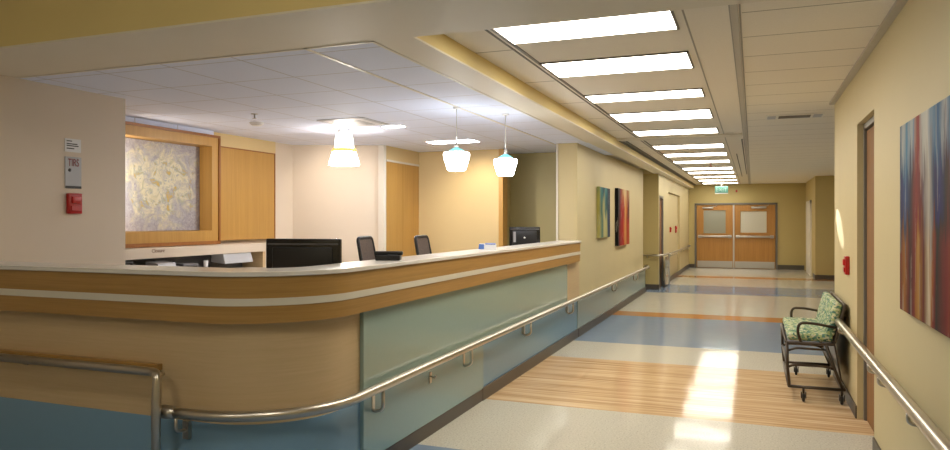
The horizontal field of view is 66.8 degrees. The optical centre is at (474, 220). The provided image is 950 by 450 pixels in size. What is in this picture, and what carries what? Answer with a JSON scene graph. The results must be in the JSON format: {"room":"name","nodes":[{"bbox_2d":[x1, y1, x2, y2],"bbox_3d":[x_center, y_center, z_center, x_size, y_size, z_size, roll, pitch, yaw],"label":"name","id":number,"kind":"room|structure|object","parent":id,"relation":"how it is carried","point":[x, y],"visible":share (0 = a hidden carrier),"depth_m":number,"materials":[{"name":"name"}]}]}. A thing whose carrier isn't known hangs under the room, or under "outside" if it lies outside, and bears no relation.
{"room":"hospital interior","nodes":[
{"label":"hospital interior","id":0,"kind":"room"},
{"bbox_2d":[0,75,124,264],"bbox_3d":[-4.651,-0.390,2.808,0.200,4.000,7.890,0,0,21],"label":"wall","id":1,"kind":"structure","parent":0,"point":[36,118],"depth_m":5.83,"materials":[{"name":"beige paint"}]},
{"bbox_2d":[65,156,80,188],"bbox_3d":[-3.324,-0.395,5.956,0.010,0.260,0.150,0,0,21],"label":"wall sign","id":2,"kind":"object","parent":1,"relation":"attached to","point":[72,164],"visible":1,"depth_m":5.95,"materials":[{"name":"white plastic"}]},
{"bbox_2d":[65,138,80,152],"bbox_3d":[-3.326,-0.620,5.957,0.006,0.110,0.150,0,0,21],"label":"wall sign","id":3,"kind":"object","parent":1,"relation":"attached to","point":[71,145],"visible":1,"depth_m":5.95,"materials":[{"name":"white paper"}]},
{"bbox_2d":[66,193,81,213],"bbox_3d":[-3.305,-0.140,5.949,0.050,0.169,0.130,0,0,21],"label":"fire alarm","id":4,"kind":"object","parent":1,"relation":"attached to","point":[73,200],"visible":1,"depth_m":5.92,"materials":[{"name":"red plastic"}]},
{"bbox_2d":[16,41,555,144],"bbox_3d":[-0.741,-1.090,8.357,3.100,0.010,7.340,0,0,21],"label":"trim","id":5,"kind":"structure","parent":1,"relation":"attached to","point":[307,49],"depth_m":5.07,"materials":[{"name":"white paint"}]},
{"bbox_2d":[0,0,693,187],"bbox_3d":[2.080,-1.746,14.836,9.200,1.288,22.820,0,0,21],"label":"trim","id":6,"kind":"structure","parent":1,"relation":"attached to","point":[21,21],"depth_m":4.35,"materials":[{"name":"yellow paint"}]},
{"bbox_2d":[0,0,772,188],"bbox_3d":[1.889,-1.096,14.910,8.790,0.012,22.820,0,0,21],"label":"ceiling soffit","id":7,"kind":"structure","parent":1,"relation":"attached to","point":[396,25],"depth_m":4.26,"materials":[{"name":"paint"}]},
{"bbox_2d":[221,142,292,267],"bbox_3d":[-3.458,0.250,8.677,0.300,2.720,3.900,0,0,21],"label":"wall","id":8,"kind":"structure","parent":0,"point":[284,152],"depth_m":10.20,"materials":[{"name":"beige paint"}]},
{"bbox_2d":[125,116,213,134],"bbox_3d":[-3.643,-1.058,7.810,0.180,0.064,2.110,0,0,21],"label":"trim","id":9,"kind":"structure","parent":8,"relation":"attached to","point":[129,119],"depth_m":8.07,"materials":[{"name":"paint"}]},
{"bbox_2d":[125,255,241,267],"bbox_3d":[-3.585,0.506,8.168,0.030,0.208,2.820,0,0,21],"label":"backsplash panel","id":10,"kind":"object","parent":8,"relation":"attached to","point":[199,259],"visible":0.14,"depth_m":8.64,"materials":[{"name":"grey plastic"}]},
{"bbox_2d":[214,132,275,153],"bbox_3d":[-3.056,-1.010,9.427,0.110,0.160,1.290,0,0,21],"label":"trim","id":11,"kind":"structure","parent":8,"relation":"attached to","point":[227,140],"depth_m":9.43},
{"bbox_2d":[221,146,274,239],"bbox_3d":[-3.056,-0.343,9.435,0.105,1.185,1.285,0,0,21],"label":"wood panel","id":12,"kind":"object","parent":8,"relation":"attached to","point":[247,176],"visible":0.76,"depth_m":9.47,"materials":[{"name":"brown wood"}]},
{"bbox_2d":[20,43,612,154],"bbox_3d":[-1.693,-1.160,9.153,5.450,0.140,8.140,0,0,21],"label":"ceiling","id":13,"kind":"structure","parent":0,"point":[289,91],"depth_m":6.54,"materials":[{"name":"paint"}]},
{"bbox_2d":[249,122,263,125],"bbox_3d":[-2.429,-1.073,8.011,0.160,0.035,0.160,0,0,21],"label":"smoke detector","id":14,"kind":"object","parent":13,"relation":"attached to","point":[251,123],"visible":1,"depth_m":7.96,"materials":[{"name":"white plastic"}]},
{"bbox_2d":[329,129,359,165],"bbox_3d":[-1.565,-0.875,8.611,0.370,0.430,0.370,0,0,21],"label":"pendant lamp","id":15,"kind":"object","parent":13,"relation":"hanging from","point":[344,152],"visible":1,"depth_m":8.51,"materials":[{"name":"glass"}]},
{"bbox_2d":[317,117,388,126],"bbox_3d":[-1.342,-1.080,7.967,0.580,0.020,0.580,0,0,21],"label":"recessed light","id":16,"kind":"object","parent":13,"relation":"in","point":[359,121],"visible":1,"depth_m":7.88,"materials":[{"name":"white plastic"}]},
{"bbox_2d":[380,125,406,127],"bbox_3d":[-0.939,-1.085,8.316,0.280,0.011,0.140,0,0,21],"label":"recessed light","id":17,"kind":"object","parent":13,"relation":"in","point":[389,126],"visible":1,"depth_m":8.28,"materials":[{"name":"white paint"}]},
{"bbox_2d":[384,126,403,127],"bbox_3d":[-0.939,-1.082,8.316,0.240,0.006,0.100,0,0,21],"label":"diffuser","id":18,"kind":"object","parent":17,"relation":"attached to","point":[384,126],"depth_m":8.29,"materials":[{"name":"white plastic"}]},
{"bbox_2d":[424,139,480,143],"bbox_3d":[-0.307,-1.085,9.926,0.720,0.011,0.300,0,0,21],"label":"recessed light","id":19,"kind":"object","parent":13,"relation":"in","point":[467,140],"visible":0.93,"depth_m":9.87,"materials":[{"name":"white paint"}]},
{"bbox_2d":[443,107,469,170],"bbox_3d":[-0.178,-0.785,6.928,0.256,0.610,0.256,0,0,21],"label":"pendant lamp","id":20,"kind":"object","parent":13,"relation":"hanging from","point":[456,159],"visible":1,"depth_m":6.85,"materials":[{"name":"white glass"}]},
{"bbox_2d":[494,113,516,175],"bbox_3d":[0.311,-0.772,7.362,0.241,0.635,0.241,0,0,21],"label":"pendant lamp","id":21,"kind":"object","parent":13,"relation":"hanging from","point":[505,165],"visible":1,"depth_m":7.29,"materials":[{"name":"white glass"}]},
{"bbox_2d":[293,145,377,262],"bbox_3d":[-2.116,0.250,10.571,1.440,2.720,0.700,0,0,21],"label":"wall","id":22,"kind":"structure","parent":0,"point":[330,202],"depth_m":10.42,"materials":[{"name":"beige paint"}]},
{"bbox_2d":[386,146,418,164],"bbox_3d":[-1.125,0.250,11.099,0.150,2.720,1.300,0,0,21],"label":"wall","id":23,"kind":"structure","parent":0,"point":[392,153],"depth_m":10.95,"materials":[{"name":"beige paint"}]},
{"bbox_2d":[378,145,385,250],"bbox_3d":[-1.345,0.260,10.444,0.090,2.700,0.080,0,0,21],"label":"trim","id":24,"kind":"structure","parent":23,"relation":"attached to","point":[381,148],"depth_m":10.41,"materials":[{"name":"white paint"}]},
{"bbox_2d":[386,161,418,256],"bbox_3d":[-1.105,0.375,10.990,0.025,2.470,1.090,0,0,21],"label":"door","id":25,"kind":"structure","parent":23,"relation":"attached to","point":[402,180],"depth_m":10.96,"materials":[{"name":"brown wood"}]},
{"bbox_2d":[386,159,418,166],"bbox_3d":[-1.101,-0.875,10.988,0.035,0.030,1.090,0,0,21],"label":"trim","id":26,"kind":"structure","parent":23,"relation":"attached to","point":[387,160],"depth_m":10.92,"materials":[{"name":"beige wood"}]},
{"bbox_2d":[419,149,498,253],"bbox_3d":[-0.241,0.250,11.348,1.380,2.720,0.200,0,0,21],"label":"wall","id":27,"kind":"structure","parent":0,"point":[459,210],"depth_m":11.24,"materials":[{"name":"beige paint"}]},
{"bbox_2d":[499,149,506,246],"bbox_3d":[0.432,0.260,11.077,0.070,2.700,0.220,0,0,21],"label":"trim","id":28,"kind":"structure","parent":27,"relation":"attached to","point":[502,179],"depth_m":10.98,"materials":[{"name":"brown wood"}]},
{"bbox_2d":[507,152,555,245],"bbox_3d":[1.021,0.250,11.396,1.500,2.720,0.800,0,0,21],"label":"wall","id":29,"kind":"structure","parent":0,"point":[531,191],"depth_m":11.63,"materials":[{"name":"paint"}]},
{"bbox_2d":[558,143,576,240],"bbox_3d":[1.306,0.260,10.158,0.274,2.700,0.005,0,0,21],"label":"wall pier","id":30,"kind":"object","parent":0,"point":[567,152],"visible":0.64,"depth_m":10.16,"materials":[{"name":"beige paint"}]},
{"bbox_2d":[577,143,642,295],"bbox_3d":[2.476,0.250,13.193,0.280,2.720,6.500,0,0,21],"label":"wall","id":31,"kind":"structure","parent":0,"point":[601,262],"depth_m":11.89,"materials":[{"name":"beige paint"}]},
{"bbox_2d":[372,41,587,142],"bbox_3d":[0.471,-1.098,7.220,0.020,0.024,6.090,0,0,21],"label":"trim","id":32,"kind":"structure","parent":31,"relation":"attached to","point":[378,44],"depth_m":5.71,"materials":[{"name":"white paint"}]},
{"bbox_2d":[556,144,557,240],"bbox_3d":[1.164,-0.240,10.205,0.025,1.700,0.020,0,0,21],"label":"trim","id":33,"kind":"structure","parent":31,"relation":"attached to","point":[556,144],"depth_m":10.20,"materials":[{"name":"white paint"}]},
{"bbox_2d":[597,187,609,237],"bbox_3d":[2.099,-0.130,11.758,0.048,0.810,0.890,0,0,21],"label":"painting","id":34,"kind":"object","parent":31,"relation":"attached to","point":[603,194],"visible":1,"depth_m":11.63,"materials":[{"name":"multicoloured paint"}]},
{"bbox_2d":[577,270,644,328],"bbox_3d":[2.477,1.295,13.134,0.325,0.400,6.710,0,0,21],"label":"trim","id":35,"kind":"structure","parent":31,"relation":"attached to","point":[594,305],"depth_m":11.89,"materials":[{"name":"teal laminate"}]},
{"bbox_2d":[615,188,628,245],"bbox_3d":[2.752,-0.062,13.435,0.058,1.035,1.250,0,0,21],"label":"painting","id":36,"kind":"object","parent":31,"relation":"attached to","point":[621,195],"visible":1,"depth_m":13.16,"materials":[{"name":"red fabric"}]},
{"bbox_2d":[409,267,873,449],"bbox_3d":[2.776,1.660,11.362,13.000,0.100,29.200,0,0,21],"label":"floor","id":37,"kind":"structure","parent":0,"point":[693,362],"depth_m":6.94,"materials":[{"name":"tile"}]},
{"bbox_2d":[0,349,164,449],"bbox_3d":[-2.726,1.210,4.348,2.264,0.801,0.198,0,0,21],"label":"handrail","id":38,"kind":"object","parent":37,"relation":"on","point":[6,355],"visible":1,"depth_m":4.10,"materials":[{"name":"silver metal"}]},
{"bbox_2d":[125,243,265,266],"bbox_3d":[-3.400,0.951,8.129,0.403,1.318,2.880,0,0,21],"label":"wall shelf","id":39,"kind":"object","parent":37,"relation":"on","point":[257,250],"visible":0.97,"depth_m":8.30,"materials":[{"name":"beige paint"}]},
{"bbox_2d":[125,121,220,247],"bbox_3d":[-3.584,-0.370,7.844,0.265,1.310,2.055,0,0,21],"label":"wooden frame","id":40,"kind":"object","parent":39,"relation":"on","point":[209,232],"visible":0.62,"depth_m":8.47,"materials":[{"name":"brown wood"}]},
{"bbox_2d":[125,137,198,230],"bbox_3d":[-3.583,-0.385,8.068,0.025,1.000,1.355,0,0,21],"label":"artwork","id":41,"kind":"object","parent":40,"relation":"in","point":[162,179],"visible":0.64,"depth_m":8.11,"materials":[{"name":"beige fabric"}]},
{"bbox_2d":[211,252,252,263],"bbox_3d":[-2.988,0.463,8.871,0.218,0.125,0.519,0,0,21],"label":"paper stack","id":42,"kind":"object","parent":39,"relation":"attached to","point":[232,258],"visible":0.79,"depth_m":8.74,"materials":[{"name":"white paper"}]},
{"bbox_2d":[235,267,264,267],"bbox_3d":[-3.328,1.110,8.069,0.580,1.000,2.820,0,0,21],"label":"countertop","id":43,"kind":"structure","parent":37,"relation":"on","point":[235,267],"depth_m":9.35,"materials":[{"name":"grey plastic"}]},
{"bbox_2d":[125,261,133,264],"bbox_3d":[-3.535,0.510,7.367,0.180,0.199,0.180,0,0,21],"label":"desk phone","id":44,"kind":"object","parent":43,"relation":"on","point":[126,262],"visible":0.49,"depth_m":7.34,"materials":[{"name":"black plastic"}]},
{"bbox_2d":[145,260,175,265],"bbox_3d":[-3.409,0.523,7.725,0.378,0.174,0.340,0,0,21],"label":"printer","id":45,"kind":"object","parent":43,"relation":"on","point":[157,262],"visible":0.34,"depth_m":7.63,"materials":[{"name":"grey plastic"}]},
{"bbox_2d":[175,263,197,266],"bbox_3d":[-3.277,0.545,8.082,0.246,0.130,0.240,0,0,21],"label":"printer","id":46,"kind":"object","parent":43,"relation":"on","point":[177,264],"visible":0.35,"depth_m":8.04,"materials":[{"name":"grey plastic"}]},
{"bbox_2d":[203,260,209,266],"bbox_3d":[-3.085,0.535,8.283,0.054,0.150,0.087,0,0,21],"label":"cup","id":47,"kind":"object","parent":43,"relation":"on","point":[205,262],"visible":0.44,"depth_m":8.25,"materials":[{"name":"silver metal"}]},
{"bbox_2d":[0,240,580,449],"bbox_3d":[-1.119,0.943,7.412,3.055,1.335,6.855,0,0,21],"label":"reception desk","id":48,"kind":"object","parent":37,"relation":"on","point":[223,339],"visible":0.93,"depth_m":4.30,"materials":[{"name":"brown wood"}]},
{"bbox_2d":[0,240,580,276],"bbox_3d":[-1.162,0.288,7.300,3.055,0.027,6.615,0,0,21],"label":"countertop","id":49,"kind":"structure","parent":48,"relation":"on","point":[356,266],"depth_m":4.30,"materials":[{"name":"white laminate"}]},
{"bbox_2d":[266,239,341,267],"bbox_3d":[-1.173,0.417,4.933,0.535,0.585,0.200,0,0,9],"label":"computer monitor","id":50,"kind":"object","parent":48,"relation":"on","point":[280,253],"visible":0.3,"depth_m":4.90,"materials":[{"name":"black plastic"}]},
{"bbox_2d":[374,251,402,260],"bbox_3d":[-0.600,0.244,5.001,0.200,0.062,0.120,0,0,1],"label":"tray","id":51,"kind":"object","parent":48,"relation":"on","point":[380,255],"visible":1,"depth_m":4.95,"materials":[{"name":"black plastic"}]},
{"bbox_2d":[161,265,648,438],"bbox_3d":[1.121,1.108,10.079,0.883,0.215,13.551,0,0,21],"label":"handrail","id":52,"kind":"object","parent":48,"relation":"attached to","point":[167,411],"visible":0.97,"depth_m":4.12,"materials":[{"name":"silver metal"}]},
{"bbox_2d":[479,243,496,249],"bbox_3d":[0.120,0.245,6.856,0.173,0.060,0.104,0,0,1],"label":"holder","id":53,"kind":"object","parent":48,"relation":"on","point":[487,246],"visible":1,"depth_m":6.82,"materials":[{"name":"white plastic"}]},
{"bbox_2d":[509,227,539,245],"bbox_3d":[0.622,0.395,9.000,0.385,0.630,0.200,0,0,7],"label":"computer monitor","id":54,"kind":"object","parent":48,"relation":"on","point":[517,235],"visible":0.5,"depth_m":8.96,"materials":[{"name":"black plastic"}]},
{"bbox_2d":[356,236,375,260],"bbox_3d":[-0.850,0.884,7.421,0.645,1.446,0.573,0,0,12],"label":"office chair","id":55,"kind":"object","parent":37,"relation":"on","point":[365,244],"visible":0.11,"depth_m":7.45,"materials":[{"name":"grey fabric"}]},
{"bbox_2d":[414,235,431,254],"bbox_3d":[-0.304,0.884,7.919,0.645,1.446,0.573,0,0,15],"label":"office chair","id":56,"kind":"object","parent":37,"relation":"on","point":[422,243],"visible":0.09,"depth_m":7.96,"materials":[{"name":"grey fabric"}]},
{"bbox_2d":[643,252,669,284],"bbox_3d":[4.307,1.198,17.422,0.653,0.823,1.436,0,0,21],"label":"handrail","id":57,"kind":"object","parent":37,"relation":"on","point":[667,258],"visible":0.97,"depth_m":17.36,"materials":[{"name":"silver metal"}]},
{"bbox_2d":[780,292,846,404],"bbox_3d":[3.221,1.168,6.914,0.501,0.882,1.256,0,0,21],"label":"chair","id":58,"kind":"object","parent":37,"relation":"on","point":[822,328],"visible":1,"depth_m":6.43,"materials":[{"name":"green fabric"}]},
{"bbox_2d":[783,317,832,341],"bbox_3d":[3.183,1.040,6.929,0.370,0.070,1.160,0,0,21],"label":"seat cushion","id":59,"kind":"object","parent":58,"relation":"on","point":[806,332],"depth_m":6.52,"materials":[{"name":"green fabric"}]},
{"bbox_2d":[816,292,841,335],"bbox_3d":[3.365,0.875,6.859,0.127,0.294,1.160,0,0,21],"label":"cushion","id":60,"kind":"object","parent":58,"relation":"on","point":[830,306],"depth_m":6.53,"materials":[{"name":"green fabric"}]},
{"bbox_2d":[643,174,658,283],"bbox_3d":[4.022,0.260,16.879,0.552,2.700,0.010,0,0,21],"label":"wall","id":61,"kind":"structure","parent":0,"point":[650,181],"depth_m":16.84,"materials":[{"name":"paint"}]},
{"bbox_2d":[640,169,688,280],"bbox_3d":[5.571,0.185,20.895,0.550,2.850,8.600,0,0,21],"label":"wall","id":62,"kind":"structure","parent":0,"point":[675,195],"depth_m":20.89,"materials":[{"name":"beige paint"}]},
{"bbox_2d":[483,264,688,400],"bbox_3d":[3.547,1.550,15.631,0.564,0.120,19.680,0,0,21],"label":"baseboard","id":63,"kind":"structure","parent":62,"relation":"attached to","point":[502,381],"depth_m":8.83,"materials":[{"name":"beige plastic"}]},
{"bbox_2d":[659,195,662,285],"bbox_3d":[4.433,0.510,17.315,0.105,2.200,0.800,0,0,21],"label":"door","id":64,"kind":"structure","parent":62,"relation":"in","point":[660,197],"depth_m":17.47,"materials":[{"name":"brown wood"}]},
{"bbox_2d":[670,245,690,256],"bbox_3d":[6.084,0.896,21.338,0.117,0.138,6.343,0,0,21],"label":"handrail","id":65,"kind":"object","parent":62,"relation":"attached to","point":[688,246],"visible":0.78,"depth_m":20.94,"materials":[{"name":"silver metal"}]},
{"bbox_2d":[445,0,895,184],"bbox_3d":[6.494,-1.295,13.497,7.600,0.150,22.140,0,0,21],"label":"ceiling","id":66,"kind":"structure","parent":0,"point":[797,54],"depth_m":6.10,"materials":[{"name":"paint"}]},
{"bbox_2d":[491,11,679,44],"bbox_3d":[0.693,-1.214,4.538,1.110,0.012,0.471,0,0,21],"label":"recessed light","id":67,"kind":"object","parent":66,"relation":"in","point":[657,21],"visible":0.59,"depth_m":4.54,"materials":[{"name":"plastic"}]},
{"bbox_2d":[539,51,693,77],"bbox_3d":[1.120,-1.214,5.643,1.110,0.012,0.583,0,0,21],"label":"recessed light","id":68,"kind":"object","parent":66,"relation":"in","point":[680,59],"visible":1,"depth_m":5.59,"materials":[{"name":"plastic"}]},
{"bbox_2d":[583,88,704,102],"bbox_3d":[1.652,-1.214,7.024,1.110,0.012,0.451,0,0,21],"label":"recessed light","id":69,"kind":"object","parent":66,"relation":"in","point":[691,92],"visible":1,"depth_m":6.98,"materials":[{"name":"plastic"}]},
{"bbox_2d":[608,108,713,122],"bbox_3d":[2.168,-1.214,8.361,1.110,0.012,0.715,0,0,21],"label":"recessed light","id":70,"kind":"object","parent":66,"relation":"in","point":[689,113],"visible":1,"depth_m":8.31,"materials":[{"name":"plastic"}]},
{"bbox_2d":[631,127,718,135],"bbox_3d":[2.750,-1.214,9.869,1.110,0.012,0.573,0,0,21],"label":"recessed light","id":71,"kind":"object","parent":66,"relation":"in","point":[709,129],"visible":1,"depth_m":9.80,"materials":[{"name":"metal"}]},
{"bbox_2d":[616,133,741,140],"bbox_3d":[2.952,-1.212,10.464,1.745,0.035,0.250,0,0,21],"label":"trim","id":72,"kind":"structure","parent":66,"relation":"attached to","point":[730,134],"depth_m":10.37,"materials":[{"name":"paint"}]},
{"bbox_2d":[652,143,724,149],"bbox_3d":[3.504,-1.214,11.823,1.110,0.012,0.614,0,0,21],"label":"recessed light","id":73,"kind":"object","parent":66,"relation":"in","point":[711,145],"visible":1,"depth_m":11.79,"materials":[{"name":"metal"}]},
{"bbox_2d":[653,144,722,148],"bbox_3d":[3.504,-1.216,11.823,1.080,0.008,0.590,0,0,21],"label":"diffuser","id":74,"kind":"object","parent":73,"relation":"attached to","point":[685,146],"depth_m":11.79,"materials":[{"name":"white plastic"}]},
{"bbox_2d":[663,152,727,156],"bbox_3d":[4.057,-1.214,13.255,1.110,0.012,0.634,0,0,21],"label":"recessed light","id":75,"kind":"object","parent":66,"relation":"in","point":[701,153],"visible":1,"depth_m":13.22,"materials":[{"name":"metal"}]},
{"bbox_2d":[672,159,729,163],"bbox_3d":[4.679,-1.214,14.868,1.110,0.012,0.634,0,0,21],"label":"recessed light","id":76,"kind":"object","parent":66,"relation":"in","point":[726,160],"visible":1,"depth_m":14.79,"materials":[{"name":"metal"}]},
{"bbox_2d":[682,167,732,169],"bbox_3d":[5.420,-1.214,16.789,1.110,0.012,0.685,0,0,21],"label":"recessed light","id":77,"kind":"object","parent":66,"relation":"in","point":[693,168],"visible":1,"depth_m":16.78,"materials":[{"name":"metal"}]},
{"bbox_2d":[687,171,734,173],"bbox_3d":[5.969,-1.214,18.212,1.110,0.012,0.685,0,0,21],"label":"recessed light","id":78,"kind":"object","parent":66,"relation":"in","point":[706,172],"visible":1,"depth_m":18.18,"materials":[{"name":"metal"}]},
{"bbox_2d":[693,175,735,177],"bbox_3d":[6.656,-1.214,19.990,1.110,0.012,0.634,0,0,21],"label":"recessed light","id":79,"kind":"object","parent":66,"relation":"in","point":[733,175],"visible":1,"depth_m":19.83,"materials":[{"name":"plastic"}]},
{"bbox_2d":[695,176,734,177],"bbox_3d":[6.656,-1.216,19.990,1.080,0.008,0.610,0,0,21],"label":"diffuser","id":80,"kind":"object","parent":79,"relation":"attached to","point":[695,176],"depth_m":19.83,"materials":[{"name":"white plastic"}]},
{"bbox_2d":[698,179,737,180],"bbox_3d":[7.314,-1.214,21.697,1.110,0.012,0.634,0,0,21],"label":"recessed light","id":81,"kind":"object","parent":66,"relation":"in","point":[715,179],"visible":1,"depth_m":21.82,"materials":[{"name":"plastic"}]},
{"bbox_2d":[699,180,733,180],"bbox_3d":[7.314,-1.216,21.697,1.080,0.008,0.610,0,0,21],"label":"diffuser","id":82,"kind":"object","parent":81,"relation":"attached to","point":[699,180],"depth_m":21.82,"materials":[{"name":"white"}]},
{"bbox_2d":[702,182,737,183],"bbox_3d":[7.964,-1.214,23.381,1.110,0.012,0.583,0,0,21],"label":"recessed light","id":83,"kind":"object","parent":66,"relation":"in","point":[719,182],"visible":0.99,"depth_m":23.55,"materials":[{"name":"plastic"}]},
{"bbox_2d":[715,183,727,193],"bbox_3d":[7.974,-1.032,23.290,0.400,0.335,0.063,0,0,21],"label":"exit sign","id":84,"kind":"object","parent":66,"relation":"hanging from","point":[721,189],"visible":1,"depth_m":23.27,"materials":[{"name":"teal plastic"}]},
{"bbox_2d":[736,139,746,174],"bbox_3d":[5.652,-1.215,15.237,0.135,0.030,9.500,0,0,21],"label":"trim","id":85,"kind":"structure","parent":66,"relation":"attached to","point":[741,139],"depth_m":13.71,"materials":[{"name":"beige metal"}]},
{"bbox_2d":[765,112,824,119],"bbox_3d":[3.714,-1.211,8.374,0.620,0.018,0.320,0,0,21],"label":"ceiling vent","id":86,"kind":"object","parent":66,"relation":"in","point":[821,114],"visible":1,"depth_m":8.32,"materials":[{"name":"beige metal"}]},
{"bbox_2d":[689,183,805,269],"bbox_3d":[8.868,0.170,24.232,4.300,2.880,0.200,0,0,21],"label":"wall","id":87,"kind":"structure","parent":0,"point":[790,198],"depth_m":23.68,"materials":[{"name":"paint"}]},
{"bbox_2d":[485,29,703,184],"bbox_3d":[3.858,-1.223,14.353,0.065,0.014,21.840,0,0,21],"label":"trim","id":88,"kind":"structure","parent":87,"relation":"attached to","point":[489,32],"depth_m":6.49,"materials":[{"name":"beige metal"}]},
{"bbox_2d":[619,141,695,185],"bbox_3d":[4.871,-1.210,17.735,0.080,0.040,14.800,0,0,21],"label":"trim","id":89,"kind":"structure","parent":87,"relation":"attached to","point":[626,143],"depth_m":14.09,"materials":[{"name":"beige paint"}]},
{"bbox_2d":[697,205,732,267],"bbox_3d":[8.106,0.540,24.355,1.170,2.120,0.218,0,0,21],"label":"door","id":90,"kind":"structure","parent":87,"relation":"in","point":[714,222],"depth_m":24.41,"materials":[{"name":"brown wood"}]},
{"bbox_2d":[682,4,750,183],"bbox_3d":[5.111,-1.222,13.870,0.320,0.015,21.840,0,0,21],"label":"trim","id":91,"kind":"structure","parent":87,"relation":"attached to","point":[739,4],"depth_m":5.68,"materials":[{"name":"beige metal"}]},
{"bbox_2d":[733,205,733,267],"bbox_3d":[8.698,0.540,24.207,0.050,2.140,0.090,0,0,21],"label":"trim","id":92,"kind":"structure","parent":87,"relation":"attached to","point":[733,205],"depth_m":24.17,"materials":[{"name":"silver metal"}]},
{"bbox_2d":[695,203,777,268],"bbox_3d":[8.751,0.510,24.208,2.620,2.200,0.130,0,0,21],"label":"trim","id":93,"kind":"structure","parent":87,"relation":"attached to","point":[696,204],"depth_m":24.07,"materials":[{"name":"grey metal"}]},
{"bbox_2d":[689,264,803,269],"bbox_3d":[9.021,1.535,24.058,3.610,0.150,0.015,0,0,21],"label":"baseboard","id":94,"kind":"structure","parent":87,"relation":"attached to","point":[782,267],"depth_m":23.56,"materials":[{"name":"beige plastic"}]},
{"bbox_2d":[734,205,774,268],"bbox_3d":[9.282,0.540,23.902,1.270,2.120,0.218,0,0,21],"label":"door","id":95,"kind":"structure","parent":87,"relation":"in","point":[754,225],"depth_m":23.96,"materials":[{"name":"brown wood"}]},
{"bbox_2d":[806,176,834,274],"bbox_3d":[11.291,0.170,21.207,2.600,2.880,4.100,0,0,21],"label":"wall","id":96,"kind":"structure","parent":0,"point":[819,189],"depth_m":19.70,"materials":[{"name":"paint"}]},
{"bbox_2d":[806,200,811,275],"bbox_3d":[10.073,0.510,21.731,0.050,2.200,1.600,0,0,21],"label":"door","id":97,"kind":"structure","parent":96,"relation":"in","point":[808,203],"depth_m":21.25,"materials":[{"name":"white paint"}]},
{"bbox_2d":[812,273,834,279],"bbox_3d":[10.595,1.550,19.699,2.414,0.120,0.815,0,0,21],"label":"baseboard","id":98,"kind":"structure","parent":96,"relation":"attached to","point":[828,277],"depth_m":19.67,"materials":[{"name":"beige plastic"}]},
{"bbox_2d":[835,0,949,449],"bbox_3d":[1.794,-0.390,2.148,0.220,4.000,11.300,0,0,21],"label":"wall","id":99,"kind":"structure","parent":0,"point":[907,73],"depth_m":4.46,"materials":[{"name":"beige paint"}]},
{"bbox_2d":[730,0,907,183],"bbox_3d":[5.633,-1.215,13.668,0.910,0.030,21.840,0,0,21],"label":"trim","id":100,"kind":"structure","parent":99,"relation":"attached to","point":[898,5],"depth_m":5.17,"materials":[{"name":"paint"}]},
{"bbox_2d":[842,256,849,274],"bbox_3d":[3.270,0.395,6.349,0.050,0.162,0.125,0,0,21],"label":"fire alarm","id":101,"kind":"object","parent":99,"relation":"attached to","point":[846,261],"visible":1,"depth_m":6.29,"materials":[{"name":"red plastic"}]},
{"bbox_2d":[833,373,880,449],"bbox_3d":[1.790,1.560,2.156,0.232,0.100,11.312,0,0,21],"label":"baseboard","id":102,"kind":"structure","parent":99,"relation":"attached to","point":[848,397],"depth_m":6.02,"materials":[{"name":"beige plastic"}]},
{"bbox_2d":[863,116,873,431],"bbox_3d":[3.039,0.415,5.398,0.115,2.390,0.880,0,0,21],"label":"door","id":103,"kind":"structure","parent":99,"relation":"in","point":[868,127],"depth_m":5.70,"materials":[{"name":"brown wood"}]},
{"bbox_2d":[834,316,949,449],"bbox_3d":[2.276,0.938,3.859,0.132,0.164,5.978,0,0,21],"label":"handrail","id":104,"kind":"object","parent":99,"relation":"attached to","point":[934,435],"visible":0.88,"depth_m":3.58,"materials":[{"name":"silver metal"}]},
{"bbox_2d":[900,95,949,337],"bbox_3d":[2.017,-0.015,3.097,0.043,0.990,1.730,0,0,21],"label":"painting","id":105,"kind":"object","parent":99,"relation":"attached to","point":[924,139],"visible":1,"depth_m":3.31,"materials":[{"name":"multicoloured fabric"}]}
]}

